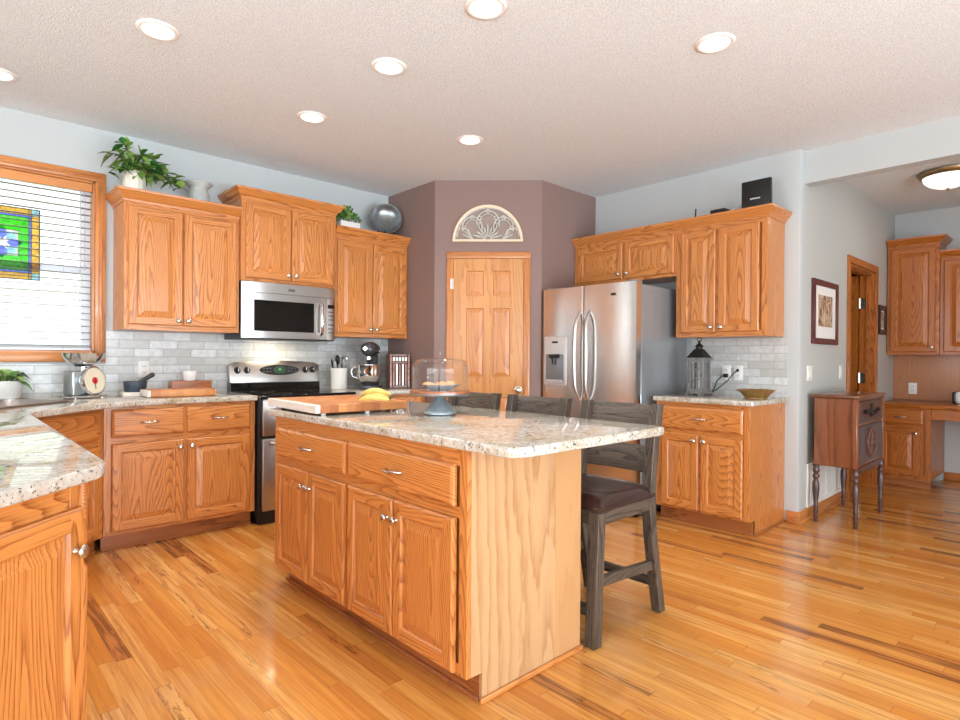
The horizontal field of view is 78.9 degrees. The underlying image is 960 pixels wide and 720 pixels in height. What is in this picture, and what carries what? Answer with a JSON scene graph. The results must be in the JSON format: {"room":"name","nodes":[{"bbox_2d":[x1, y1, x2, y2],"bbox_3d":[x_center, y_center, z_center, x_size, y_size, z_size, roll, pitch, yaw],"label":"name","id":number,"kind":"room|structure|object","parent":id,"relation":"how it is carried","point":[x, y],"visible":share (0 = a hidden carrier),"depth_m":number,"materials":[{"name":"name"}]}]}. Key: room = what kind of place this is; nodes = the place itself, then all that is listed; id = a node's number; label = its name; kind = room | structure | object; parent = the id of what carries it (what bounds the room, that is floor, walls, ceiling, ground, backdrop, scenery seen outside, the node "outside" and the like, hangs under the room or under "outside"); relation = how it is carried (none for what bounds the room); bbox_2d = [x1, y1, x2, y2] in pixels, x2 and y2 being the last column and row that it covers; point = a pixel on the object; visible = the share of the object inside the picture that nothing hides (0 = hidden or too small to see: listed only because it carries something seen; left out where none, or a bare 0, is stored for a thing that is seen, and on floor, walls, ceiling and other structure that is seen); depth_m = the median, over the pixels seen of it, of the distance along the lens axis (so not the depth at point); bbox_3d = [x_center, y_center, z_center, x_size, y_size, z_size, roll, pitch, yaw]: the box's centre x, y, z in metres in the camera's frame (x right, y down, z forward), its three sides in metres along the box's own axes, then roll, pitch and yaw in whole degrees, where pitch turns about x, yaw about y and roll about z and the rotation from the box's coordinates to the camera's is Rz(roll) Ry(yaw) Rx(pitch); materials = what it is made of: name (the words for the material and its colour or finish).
{"room":"kitchen","nodes":[
{"label":"kitchen","id":0,"kind":"room"},
{"bbox_2d":[0,107,387,363],"bbox_3d":[-1.711,-0.201,4.931,10.640,2.742,0.140,0,0,-43],"label":"wall","id":1,"kind":"structure","parent":0,"point":[23,135],"depth_m":4.06,"materials":[{"name":"grey paint"}]},
{"bbox_2d":[0,154,105,361],"bbox_3d":[-3.098,-0.632,3.603,1.321,1.287,0.156,0,0,-43],"label":"window","id":2,"kind":"structure","parent":1,"relation":"in","point":[96,332],"depth_m":3.97,"materials":[{"name":"brown wood"}]},
{"bbox_2d":[0,205,39,280],"bbox_3d":[-3.023,-0.842,3.690,0.386,0.647,0.008,0,0,-43],"label":"stained glass panel","id":3,"kind":"object","parent":2,"relation":"attached to","point":[14,215],"visible":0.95,"depth_m":3.75,"materials":[{"name":"glass"}]},
{"bbox_2d":[0,168,92,350],"bbox_3d":[-3.084,-0.633,3.588,1.171,1.134,0.061,0,0,-43],"label":"window blind","id":4,"kind":"object","parent":2,"relation":"attached to","point":[4,173],"visible":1,"depth_m":3.81,"materials":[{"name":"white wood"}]},
{"bbox_2d":[106,185,241,333],"bbox_3d":[-2.166,-0.663,4.147,0.794,0.920,0.371,0,0,-43],"label":"upper cabinet","id":5,"kind":"object","parent":1,"relation":"attached to","point":[176,258],"visible":1,"depth_m":4.00,"materials":[{"name":"brown wood"}]},
{"bbox_2d":[99,136,191,193],"bbox_3d":[-2.255,-1.270,3.948,0.573,0.436,0.313,0,0,-28],"label":"ivy plant","id":6,"kind":"object","parent":5,"relation":"on","point":[136,174],"visible":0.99,"depth_m":3.90,"materials":[{"name":"green plant"}]},
{"bbox_2d":[185,179,212,200],"bbox_3d":[-2.044,-1.169,4.240,0.184,0.236,0.184,0,0,-43],"label":"urn","id":7,"kind":"object","parent":5,"relation":"on","point":[199,189],"visible":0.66,"depth_m":4.18,"materials":[{"name":"white ceramic"}]},
{"bbox_2d":[0,330,387,397],"bbox_3d":[-2.393,-0.160,4.189,4.130,0.855,0.010,0,0,-43],"label":"tiled wall","id":8,"kind":"structure","parent":1,"relation":"attached to","point":[168,354],"depth_m":4.36,"materials":[{"name":"tile"}]},
{"bbox_2d":[138,361,148,376],"bbox_3d":[-2.403,0.065,4.169,0.072,0.116,0.009,0,0,-43],"label":"wall outlet","id":9,"kind":"object","parent":8,"relation":"attached to","point":[143,366],"visible":0.91,"depth_m":4.17,"materials":[{"name":"white plastic"}]},
{"bbox_2d":[350,361,356,373],"bbox_3d":[-1.155,0.071,5.338,0.072,0.116,0.009,0,0,-43],"label":"wall outlet","id":10,"kind":"object","parent":8,"relation":"attached to","point":[352,363],"visible":0.87,"depth_m":5.33,"materials":[{"name":"white plastic"}]},
{"bbox_2d":[217,184,344,288],"bbox_3d":[-1.578,-0.931,4.672,0.879,0.682,0.405,0,0,-43],"label":"upper cabinet","id":11,"kind":"object","parent":1,"relation":"attached to","point":[284,238],"visible":0.99,"depth_m":4.51,"materials":[{"name":"brown wood"}]},
{"bbox_2d":[224,281,334,341],"bbox_3d":[-1.569,-0.370,4.656,0.766,0.428,0.423,0,0,-43],"label":"microwave","id":12,"kind":"object","parent":11,"relation":"attached to","point":[267,311],"visible":0.99,"depth_m":4.50,"materials":[{"name":"silver metal"}]},
{"bbox_2d":[335,225,410,338],"bbox_3d":[-1.033,-0.658,5.208,0.749,0.920,0.371,0,0,-43],"label":"upper cabinet","id":13,"kind":"object","parent":1,"relation":"attached to","point":[371,289],"visible":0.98,"depth_m":5.08,"materials":[{"name":"brown wood"}]},
{"bbox_2d":[336,205,361,228],"bbox_3d":[-1.156,-1.199,5.068,0.298,0.302,0.226,0,0,-43],"label":"succulent planter","id":14,"kind":"object","parent":13,"relation":"on","point":[346,213],"visible":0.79,"depth_m":5.01,"materials":[{"name":"white plastic"}]},
{"bbox_2d":[370,203,401,234],"bbox_3d":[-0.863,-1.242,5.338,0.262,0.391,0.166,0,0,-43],"label":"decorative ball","id":15,"kind":"object","parent":13,"relation":"on","point":[386,218],"visible":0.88,"depth_m":5.37,"materials":[{"name":"silver metal"}]},
{"bbox_2d":[0,0,959,214],"bbox_3d":[1.101,-1.594,1.933,10.840,0.100,8.340,0,0,-43],"label":"ceiling","id":16,"kind":"structure","parent":0,"point":[594,98],"depth_m":3.26,"materials":[{"name":"white paint"}]},
{"bbox_2d":[0,68,17,81],"bbox_3d":[-2.653,-1.570,3.200,0.188,0.010,0.188,0,0,-43],"label":"recessed light","id":17,"kind":"object","parent":16,"relation":"in","point":[5,75],"visible":1,"depth_m":3.23,"materials":[{"name":"white plastic"}]},
{"bbox_2d":[135,19,179,41],"bbox_3d":[-1.527,-1.560,2.765,0.188,0.010,0.188,0,0,-43],"label":"recessed light","id":18,"kind":"object","parent":16,"relation":"in","point":[159,30],"visible":1,"depth_m":2.76,"materials":[{"name":"white plastic"}]},
{"bbox_2d":[297,111,326,123],"bbox_3d":[-1.081,-1.560,3.755,0.188,0.010,0.188,0,0,-43],"label":"recessed light","id":19,"kind":"object","parent":16,"relation":"in","point":[306,116],"visible":1,"depth_m":3.75,"materials":[{"name":"white plastic"}]},
{"bbox_2d":[371,58,406,75],"bbox_3d":[-0.483,-1.554,3.097,0.188,0.010,0.188,0,0,-43],"label":"recessed light","id":20,"kind":"object","parent":16,"relation":"in","point":[384,66],"visible":1,"depth_m":3.09,"materials":[{"name":"white plastic"}]},
{"bbox_2d":[457,135,482,144],"bbox_3d":[-0.070,-1.554,4.131,0.188,0.010,0.188,0,0,-43],"label":"recessed light","id":21,"kind":"object","parent":16,"relation":"in","point":[466,139],"visible":1,"depth_m":4.12,"materials":[{"name":"white plastic"}]},
{"bbox_2d":[465,0,506,19],"bbox_3d":[0.026,-1.549,2.566,0.188,0.010,0.188,0,0,-43],"label":"recessed light","id":22,"kind":"object","parent":16,"relation":"in","point":[478,9],"visible":1,"depth_m":2.57,"materials":[{"name":"white plastic"}]},
{"bbox_2d":[695,32,735,53],"bbox_3d":[1.146,-1.542,2.845,0.188,0.010,0.188,0,0,-43],"label":"recessed light","id":23,"kind":"object","parent":16,"relation":"in","point":[721,41],"visible":1,"depth_m":2.84,"materials":[{"name":"white plastic"}]},
{"bbox_2d":[917,164,959,190],"bbox_3d":[3.796,-1.451,4.731,0.410,0.165,0.410,0,0,-43],"label":"flush ceiling light","id":24,"kind":"object","parent":16,"relation":"attached to","point":[945,177],"visible":1,"depth_m":4.66,"materials":[{"name":"white glass"}]},
{"bbox_2d":[388,180,595,402],"bbox_3d":[0.103,-0.190,5.362,1.988,2.742,0.609,0,0,0],"label":"wall","id":25,"kind":"structure","parent":0,"point":[549,216],"depth_m":5.09,"materials":[{"name":"paint"}]},
{"bbox_2d":[452,205,522,241],"bbox_3d":[0.068,-1.183,5.051,0.610,0.318,0.023,0,0,2],"label":"round plaque","id":26,"kind":"object","parent":25,"relation":"attached to","point":[483,223],"visible":1,"depth_m":5.05,"materials":[{"name":"beige wood"}]},
{"bbox_2d":[446,252,530,410],"bbox_3d":[0.066,0.122,5.027,0.725,2.120,0.083,0,0,2],"label":"door","id":27,"kind":"structure","parent":25,"relation":"in","point":[488,326],"depth_m":5.06,"materials":[{"name":"brown wood"}]},
{"bbox_2d":[84,479,959,719],"bbox_3d":[0.924,1.247,2.110,10.840,0.100,8.800,0,0,-43],"label":"floor","id":28,"kind":"structure","parent":0,"point":[826,618],"depth_m":2.49,"materials":[{"name":"brown wood"}]},
{"bbox_2d":[0,484,89,719],"bbox_3d":[-1.179,0.741,1.055,0.452,0.888,0.800,0,0,2],"label":"base cabinet","id":29,"kind":"object","parent":28,"relation":"on","point":[43,550],"visible":0.92,"depth_m":1.30,"materials":[{"name":"brown wood"}]},
{"bbox_2d":[37,409,102,556],"bbox_3d":[-2.630,0.725,3.126,0.895,0.888,1.048,1,0,43],"label":"base cabinet","id":30,"kind":"object","parent":28,"relation":"on","point":[85,428],"visible":0.1,"depth_m":3.38,"materials":[{"name":"brown wood"}]},
{"bbox_2d":[81,484,88,719],"bbox_3d":[-1.844,0.734,1.964,0.656,0.888,1.876,0,0,-43],"label":"base cabinet","id":31,"kind":"object","parent":28,"relation":"on","point":[84,499],"visible":0.04,"depth_m":1.50,"materials":[{"name":"brown wood"}]},
{"bbox_2d":[0,392,257,507],"bbox_3d":[-1.488,0.273,2.557,2.003,0.035,3.614,0,0,-43],"label":"countertop","id":32,"kind":"structure","parent":31,"relation":"on","point":[36,460],"depth_m":1.71,"materials":[{"name":"beige stone"}]},
{"bbox_2d":[0,369,32,398],"bbox_3d":[-2.912,0.148,3.604,0.245,0.189,0.237,0,0,-43],"label":"potted plant","id":33,"kind":"object","parent":32,"relation":"on","point":[10,388],"visible":0.98,"depth_m":3.58,"materials":[{"name":"green plant"}]},
{"bbox_2d":[0,399,73,407],"bbox_3d":[-2.677,0.325,3.202,0.440,0.171,0.730,0,0,2],"label":"sink","id":34,"kind":"object","parent":32,"relation":"in","point":[4,403],"visible":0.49,"depth_m":3.54,"materials":[{"name":"metal"}]},
{"bbox_2d":[56,353,107,398],"bbox_3d":[-2.543,0.100,3.745,0.244,0.289,0.251,0,0,23],"label":"kitchen scale","id":35,"kind":"object","parent":32,"relation":"on","point":[89,381],"visible":1,"depth_m":3.69,"materials":[{"name":"silver metal"}]},
{"bbox_2d":[60,353,105,370],"bbox_3d":[-2.544,0.015,3.742,0.244,0.119,0.244,0,0,-43],"label":"bowl","id":36,"kind":"object","parent":35,"relation":"on","point":[85,361],"depth_m":3.68,"materials":[{"name":"silver metal"}]},
{"bbox_2d":[118,373,154,396],"bbox_3d":[-2.342,0.166,3.995,0.211,0.158,0.152,0,0,-43],"label":"mortar","id":37,"kind":"object","parent":32,"relation":"on","point":[131,388],"visible":0.95,"depth_m":3.93,"materials":[{"name":"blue stone"}]},
{"bbox_2d":[140,387,216,397],"bbox_3d":[-2.057,0.221,3.984,0.428,0.048,0.235,0,0,-41],"label":"cutting board","id":38,"kind":"object","parent":32,"relation":"on","point":[166,392],"visible":1,"depth_m":3.90,"materials":[{"name":"brown wood"}]},
{"bbox_2d":[168,380,211,387],"bbox_3d":[-2.126,0.199,4.279,0.275,0.095,0.100,0,0,-43],"label":"wooden riser","id":39,"kind":"object","parent":38,"relation":"on","point":[198,383],"visible":0.53,"depth_m":4.24,"materials":[{"name":"brown wood"}]},
{"bbox_2d":[182,371,196,380],"bbox_3d":[-2.121,0.116,4.262,0.098,0.071,0.098,0,0,-43],"label":"ramekin","id":40,"kind":"object","parent":39,"relation":"on","point":[187,375],"visible":1,"depth_m":4.22,"materials":[{"name":"white ceramic"}]},
{"bbox_2d":[100,401,254,551],"bbox_3d":[-2.114,0.726,4.015,0.915,0.888,0.654,0,0,-43],"label":"base cabinet","id":41,"kind":"object","parent":28,"relation":"on","point":[172,470],"visible":0.97,"depth_m":3.77,"materials":[{"name":"brown wood"}]},
{"bbox_2d":[227,361,355,524],"bbox_3d":[-1.465,0.590,4.560,0.761,1.165,0.717,0,0,-43],"label":"range","id":42,"kind":"object","parent":28,"relation":"on","point":[265,380],"visible":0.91,"depth_m":4.52,"materials":[{"name":"silver metal"}]},
{"bbox_2d":[232,389,355,397],"bbox_3d":[-1.461,0.258,4.558,0.761,0.020,0.612,0,0,-43],"label":"cooktop","id":43,"kind":"object","parent":42,"relation":"in","point":[261,393],"depth_m":4.47,"materials":[{"name":"black glass"}]},
{"bbox_2d":[387,394,424,402],"bbox_3d":[-0.944,0.731,5.111,0.740,0.888,0.654,0,0,-43],"label":"base cabinet","id":44,"kind":"object","parent":28,"relation":"on","point":[406,397],"visible":0.02,"depth_m":5.03,"materials":[{"name":"brown wood"}]},
{"bbox_2d":[320,386,420,395],"bbox_3d":[-0.945,0.269,5.113,0.746,0.035,0.624,0,0,-43],"label":"countertop","id":45,"kind":"structure","parent":44,"relation":"on","point":[352,389],"depth_m":4.97,"materials":[{"name":"beige stone"}]},
{"bbox_2d":[330,368,347,388],"bbox_3d":[-1.221,0.159,5.050,0.148,0.182,0.148,0,0,-43],"label":"utensil crock","id":46,"kind":"object","parent":45,"relation":"on","point":[338,375],"visible":0.94,"depth_m":4.99,"materials":[{"name":"white ceramic"}]},
{"bbox_2d":[335,355,339,367],"bbox_3d":[-1.239,0.093,5.062,0.032,0.274,0.072,0,0,-43],"label":"ladle","id":47,"kind":"object","parent":46,"relation":"in","point":[337,358],"visible":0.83,"depth_m":5.04,"materials":[{"name":"black plastic"}]},
{"bbox_2d":[340,356,347,367],"bbox_3d":[-1.178,0.097,5.047,0.062,0.267,0.062,0,0,-43],"label":"whisk","id":48,"kind":"object","parent":46,"relation":"in","point":[343,364],"visible":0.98,"depth_m":5.04,"materials":[{"name":"silver metal"}]},
{"bbox_2d":[350,342,381,389],"bbox_3d":[-0.956,0.045,5.129,0.246,0.413,0.329,0,0,26],"label":"stand mixer","id":49,"kind":"object","parent":45,"relation":"on","point":[368,375],"visible":0.99,"depth_m":5.00,"materials":[{"name":"silver metal"}]},
{"bbox_2d":[350,365,380,384],"bbox_3d":[-0.973,0.129,5.066,0.229,0.175,0.216,0,0,-43],"label":"mixing bowl","id":50,"kind":"object","parent":49,"relation":"on","point":[366,374],"depth_m":4.99,"materials":[{"name":"silver metal"}]},
{"bbox_2d":[386,354,409,387],"bbox_3d":[-0.747,0.099,5.302,0.190,0.308,0.128,0,0,-25],"label":"rack","id":51,"kind":"object","parent":45,"relation":"on","point":[397,365],"visible":0.99,"depth_m":5.26,"materials":[{"name":"brown wood"}]},
{"bbox_2d":[275,417,582,704],"bbox_3d":[-0.350,0.742,2.728,0.698,0.888,1.544,0,0,-43],"label":"kitchen island","id":52,"kind":"object","parent":28,"relation":"on","point":[465,564],"visible":0.96,"depth_m":2.23,"materials":[{"name":"brown wood"}]},
{"bbox_2d":[268,401,663,458],"bbox_3d":[-0.177,0.282,2.732,0.902,0.035,1.797,0,0,-43],"label":"island countertop","id":53,"kind":"structure","parent":52,"relation":"on","point":[499,433],"depth_m":2.30,"materials":[{"name":"beige stone"}]},
{"bbox_2d":[268,395,406,415],"bbox_3d":[-0.756,0.233,3.068,0.500,0.052,0.600,0,0,-40],"label":"cutting board","id":54,"kind":"object","parent":53,"relation":"on","point":[322,405],"visible":1,"depth_m":2.90,"materials":[{"name":"brown wood"}]},
{"bbox_2d":[359,388,394,400],"bbox_3d":[-0.505,0.169,2.849,0.172,0.066,0.069,0,0,4],"label":"banana bunch","id":55,"kind":"object","parent":54,"relation":"on","point":[372,394],"visible":1,"depth_m":2.84,"materials":[{"name":"yellow food"}]},
{"bbox_2d":[409,389,470,415],"bbox_3d":[-0.194,0.206,2.841,0.300,0.116,0.300,0,0,-43],"label":"cake stand","id":56,"kind":"object","parent":53,"relation":"on","point":[439,406],"visible":0.97,"depth_m":2.77,"materials":[{"name":"grey metal"}]},
{"bbox_2d":[420,383,460,390],"bbox_3d":[-0.194,0.133,2.840,0.200,0.029,0.200,0,0,-43],"label":"dessert plate","id":57,"kind":"object","parent":56,"relation":"on","point":[434,387],"visible":0.88,"depth_m":2.78,"materials":[{"name":"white ceramic"}]},
{"bbox_2d":[422,382,433,386],"bbox_3d":[-0.252,0.120,2.829,0.062,0.028,0.062,0,0,-43],"label":"cookie","id":58,"kind":"object","parent":57,"relation":"on","point":[424,383],"visible":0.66,"depth_m":2.81,"materials":[{"name":"beige food"}]},
{"bbox_2d":[435,381,446,384],"bbox_3d":[-0.187,0.118,2.836,0.062,0.029,0.062,0,0,-28],"label":"cookie","id":59,"kind":"object","parent":57,"relation":"on","point":[441,382],"visible":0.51,"depth_m":2.82,"materials":[{"name":"beige food"}]},
{"bbox_2d":[446,381,455,384],"bbox_3d":[-0.146,0.116,2.851,0.062,0.029,0.062,0,0,-12],"label":"cookie","id":60,"kind":"object","parent":57,"relation":"on","point":[447,382],"visible":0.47,"depth_m":2.83,"materials":[{"name":"beige food"}]},
{"bbox_2d":[448,392,501,409],"bbox_3d":[-0.207,0.693,3.532,0.573,0.986,0.464,0,0,-43],"label":"bar stool","id":61,"kind":"object","parent":28,"relation":"on","point":[476,399],"visible":0.03,"depth_m":3.69,"materials":[{"name":"brown wood"}]},
{"bbox_2d":[506,394,571,416],"bbox_3d":[0.159,0.696,3.141,0.573,0.986,0.464,0,0,-43],"label":"bar stool","id":62,"kind":"object","parent":28,"relation":"on","point":[515,402],"visible":0.05,"depth_m":3.32,"materials":[{"name":"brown wood"}]},
{"bbox_2d":[543,279,686,517],"bbox_3d":[1.108,0.290,4.930,0.857,1.800,0.912,0,0,-43],"label":"refrigerator","id":63,"kind":"object","parent":28,"relation":"on","point":[610,342],"visible":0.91,"depth_m":4.61,"materials":[{"name":"grey metal"}]},
{"bbox_2d":[580,399,664,649],"bbox_3d":[0.528,0.700,2.747,0.573,0.986,0.464,0,0,-43],"label":"bar stool","id":64,"kind":"object","parent":28,"relation":"on","point":[605,500],"visible":0.59,"depth_m":2.70,"materials":[{"name":"brown wood"}]},
{"bbox_2d":[581,473,654,512],"bbox_3d":[0.499,0.596,2.719,0.450,0.068,0.464,0,0,-43],"label":"cushion","id":65,"kind":"object","parent":64,"relation":"on","point":[599,494],"depth_m":2.57,"materials":[{"name":"brown leather"}]},
{"bbox_2d":[656,401,784,536],"bbox_3d":[1.781,0.752,4.349,0.686,0.888,0.701,0,0,-43],"label":"base cabinet","id":66,"kind":"object","parent":28,"relation":"on","point":[722,467],"visible":0.92,"depth_m":4.11,"materials":[{"name":"brown wood"}]},
{"bbox_2d":[653,394,788,406],"bbox_3d":[1.792,0.291,4.347,0.658,0.035,0.731,0,0,-43],"label":"countertop","id":67,"kind":"structure","parent":66,"relation":"on","point":[719,399],"depth_m":4.16,"materials":[{"name":"beige stone"}]},
{"bbox_2d":[685,337,712,395],"bbox_3d":[1.698,0.045,4.521,0.148,0.453,0.148,0,0,-43],"label":"lantern","id":68,"kind":"object","parent":67,"relation":"on","point":[701,385],"visible":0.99,"depth_m":4.49,"materials":[{"name":"grey metal"}]},
{"bbox_2d":[695,377,699,388],"bbox_3d":[1.697,0.186,4.522,0.050,0.106,0.050,0,0,-43],"label":"candle","id":69,"kind":"object","parent":68,"relation":"on","point":[695,377],"depth_m":4.51,"materials":[{"name":"white wax"}]},
{"bbox_2d":[712,369,738,392],"bbox_3d":[1.905,0.170,4.605,0.247,0.202,0.098,0,0,4],"label":"power cord","id":70,"kind":"object","parent":67,"relation":"on","point":[737,370],"visible":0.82,"depth_m":4.57,"materials":[{"name":"black plastic"}]},
{"bbox_2d":[736,389,776,399],"bbox_3d":[1.949,0.242,4.121,0.260,0.066,0.260,0,0,-43],"label":"brass bowl","id":71,"kind":"object","parent":67,"relation":"on","point":[757,394],"visible":1,"depth_m":4.05,"materials":[{"name":"gold metal"}]},
{"bbox_2d":[812,391,885,529],"bbox_3d":[2.840,0.729,4.467,0.748,0.949,0.327,0,0,-43],"label":"side table","id":72,"kind":"object","parent":28,"relation":"on","point":[848,425],"visible":1,"depth_m":4.27,"materials":[{"name":"brown wood"}]},
{"bbox_2d":[877,407,944,489],"bbox_3d":[4.261,0.833,5.776,0.754,0.752,0.425,0,0,-43],"label":"base cabinet","id":73,"kind":"object","parent":28,"relation":"on","point":[913,442],"visible":0.87,"depth_m":5.53,"materials":[{"name":"brown wood"}]},
{"bbox_2d":[884,399,959,421],"bbox_3d":[4.910,0.819,5.099,0.708,0.793,2.300,0,0,-43],"label":"desk","id":74,"kind":"object","parent":28,"relation":"on","point":[944,411],"visible":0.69,"depth_m":5.40,"materials":[{"name":"brown wood"}]},
{"bbox_2d":[884,399,959,410],"bbox_3d":[4.913,0.443,5.098,0.708,0.040,2.300,0,0,-43],"label":"countertop","id":75,"kind":"structure","parent":74,"relation":"on","point":[916,404],"depth_m":5.52,"materials":[{"name":"brown wood"}]},
{"bbox_2d":[952,392,959,403],"bbox_3d":[4.654,0.361,5.533,0.200,0.115,0.252,0,0,-43],"label":"box","id":76,"kind":"object","parent":74,"relation":"on","point":[955,395],"visible":1,"depth_m":5.54,"materials":[{"name":"white plastic"}]},
{"bbox_2d":[595,149,804,519],"bbox_3d":[1.293,-0.182,5.468,0.120,2.742,3.180,0,0,-43],"label":"wall","id":77,"kind":"structure","parent":0,"point":[678,198],"depth_m":4.39,"materials":[{"name":"grey paint"}]},
{"bbox_2d":[572,221,676,286],"bbox_3d":[1.313,-0.884,5.088,0.369,0.430,1.005,0,0,-43],"label":"upper cabinet","id":78,"kind":"object","parent":77,"relation":"attached to","point":[648,254],"visible":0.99,"depth_m":4.93,"materials":[{"name":"brown wood"}]},
{"bbox_2d":[674,203,791,338],"bbox_3d":[1.911,-0.634,4.449,0.369,0.918,0.746,0,0,-43],"label":"upper cabinet","id":79,"kind":"object","parent":77,"relation":"attached to","point":[730,271],"visible":1,"depth_m":4.31,"materials":[{"name":"brown wood"}]},
{"bbox_2d":[695,208,729,216],"bbox_3d":[1.787,-1.113,4.564,0.100,0.176,0.306,0,0,-43],"label":"box","id":80,"kind":"object","parent":79,"relation":"on","point":[721,209],"visible":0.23,"depth_m":4.46,"materials":[{"name":"black plastic"}]},
{"bbox_2d":[742,177,771,207],"bbox_3d":[2.024,-1.169,4.267,0.080,0.292,0.208,0,0,-43],"label":"loudspeaker","id":81,"kind":"object","parent":79,"relation":"on","point":[755,192],"visible":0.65,"depth_m":4.25,"materials":[{"name":"black plastic"}]},
{"bbox_2d":[692,333,787,396],"bbox_3d":[2.021,0.047,4.594,0.010,0.500,0.745,0,0,-43],"label":"tiled wall","id":82,"kind":"structure","parent":77,"relation":"attached to","point":[763,360],"depth_m":4.51,"materials":[{"name":"tile"}]},
{"bbox_2d":[722,365,730,379],"bbox_3d":[1.961,0.101,4.644,0.009,0.116,0.072,0,0,-43],"label":"wall outlet","id":83,"kind":"object","parent":82,"relation":"attached to","point":[726,369],"visible":1,"depth_m":4.64,"materials":[{"name":"white plastic"}]},
{"bbox_2d":[734,366,742,380],"bbox_3d":[2.026,0.102,4.575,0.009,0.116,0.072,0,0,-43],"label":"wall outlet","id":84,"kind":"object","parent":82,"relation":"attached to","point":[738,375],"visible":0.99,"depth_m":4.57,"materials":[{"name":"white plastic"}]},
{"bbox_2d":[785,510,800,524],"bbox_3d":[2.299,1.156,4.282,0.027,0.088,0.106,0,0,-43],"label":"baseboard","id":85,"kind":"structure","parent":77,"relation":"attached to","point":[793,517],"depth_m":4.28,"materials":[{"name":"brown wood"}]},
{"bbox_2d":[802,180,894,509],"bbox_3d":[3.353,-0.167,5.301,2.739,2.742,0.120,0,0,-43],"label":"wall","id":86,"kind":"structure","parent":0,"point":[840,221],"depth_m":4.84,"materials":[{"name":"grey paint"}]},
{"bbox_2d":[806,366,812,380],"bbox_3d":[2.494,0.101,4.410,0.118,0.116,0.010,0,0,-43],"label":"light switch","id":87,"kind":"object","parent":86,"relation":"attached to","point":[809,368],"visible":1,"depth_m":4.39,"materials":[{"name":"white plastic"}]},
{"bbox_2d":[799,489,847,523],"bbox_3d":[3.130,1.160,5.006,2.180,0.088,0.027,0,0,-43],"label":"baseboard","id":88,"kind":"structure","parent":86,"relation":"attached to","point":[806,514],"depth_m":4.61,"materials":[{"name":"brown wood"}]},
{"bbox_2d":[806,462,840,507],"bbox_3d":[2.770,0.947,4.675,0.860,0.330,0.014,0,0,-43],"label":"air vent","id":89,"kind":"object","parent":86,"relation":"in","point":[829,479],"visible":0.52,"depth_m":4.65,"materials":[{"name":"white metal"}]},
{"bbox_2d":[811,278,838,344],"bbox_3d":[2.742,-0.373,4.630,0.600,0.500,0.022,0,0,-43],"label":"framed picture","id":90,"kind":"object","parent":86,"relation":"attached to","point":[824,294],"visible":1,"depth_m":4.61,"materials":[{"name":"brown wood"}]},
{"bbox_2d":[818,294,831,327],"bbox_3d":[2.742,-0.386,4.631,0.338,0.246,0.003,0,0,-43],"label":"print","id":91,"kind":"object","parent":90,"relation":"attached to","point":[824,300],"depth_m":4.62},
{"bbox_2d":[839,365,841,378],"bbox_3d":[3.049,0.103,4.930,0.072,0.116,0.010,0,0,-43],"label":"light switch","id":92,"kind":"object","parent":86,"relation":"attached to","point":[840,366],"visible":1,"depth_m":4.92,"materials":[{"name":"white plastic"}]},
{"bbox_2d":[846,255,878,497],"bbox_3d":[3.216,0.145,5.702,0.960,2.115,0.925,0,0,-43],"label":"door","id":93,"kind":"structure","parent":86,"relation":"in","point":[862,331],"depth_m":5.67,"materials":[{"name":"brown wood"}]},
{"bbox_2d":[878,305,886,334],"bbox_3d":[4.009,-0.398,5.816,0.260,0.290,0.022,0,0,-43],"label":"framed picture","id":94,"kind":"object","parent":86,"relation":"attached to","point":[882,310],"visible":0.89,"depth_m":5.81,"materials":[{"name":"brown wood"}]},
{"bbox_2d":[881,312,883,327],"bbox_3d":[4.009,-0.401,5.816,0.120,0.152,0.003,0,0,-43],"label":"print","id":95,"kind":"object","parent":94,"relation":"attached to","point":[882,313],"depth_m":5.82},
{"bbox_2d":[805,116,959,186],"bbox_3d":[4.124,-1.406,2.560,0.108,0.237,4.920,0,0,-43],"label":"wall header","id":96,"kind":"structure","parent":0,"point":[937,141],"depth_m":3.96,"materials":[{"name":"grey paint"}]},
{"bbox_2d":[851,206,959,479],"bbox_3d":[5.021,-0.156,5.588,0.112,2.742,8.100,0,0,-43],"label":"wall","id":97,"kind":"structure","parent":0,"point":[936,377],"depth_m":5.94,"materials":[{"name":"beige paint"}]},
{"bbox_2d":[908,383,916,393],"bbox_3d":[4.495,0.295,6.059,0.009,0.116,0.072,0,0,-43],"label":"wall outlet","id":98,"kind":"object","parent":97,"relation":"attached to","point":[912,389],"visible":1,"depth_m":6.06,"materials":[{"name":"white plastic"}]},
{"bbox_2d":[886,233,952,354],"bbox_3d":[4.426,-0.632,5.881,0.380,1.160,0.477,0,0,-43],"label":"upper cabinet","id":99,"kind":"object","parent":97,"relation":"attached to","point":[914,263],"visible":1,"depth_m":5.78,"materials":[{"name":"brown wood"}]},
{"bbox_2d":[940,248,959,354],"bbox_3d":[4.835,-0.552,5.458,0.360,1.008,0.800,0,0,-43],"label":"upper cabinet","id":100,"kind":"object","parent":97,"relation":"attached to","point":[950,258],"visible":1,"depth_m":5.59,"materials":[{"name":"brown wood"}]},
{"bbox_2d":[943,472,959,481],"bbox_3d":[6.204,1.183,4.236,0.027,0.088,4.490,0,0,-43],"label":"baseboard","id":101,"kind":"structure","parent":97,"relation":"attached to","point":[948,476],"depth_m":5.82,"materials":[{"name":"brown wood"}]},
{"label":"outside","id":102,"kind":"structure","parent":0,"visible":0},
{"bbox_3d":[-4.745,1.823,5.061,24.000,0.150,4.150,0,0,-43],"label":"ground","id":103,"kind":"structure","parent":102,"visible":0},
{"bbox_2d":[0,179,89,344],"bbox_3d":[-5.772,-1.204,6.903,11.000,5.880,2.015,0,0,-43],"label":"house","id":104,"kind":"structure","parent":103,"relation":"on","point":[18,328],"depth_m":6.44,"materials":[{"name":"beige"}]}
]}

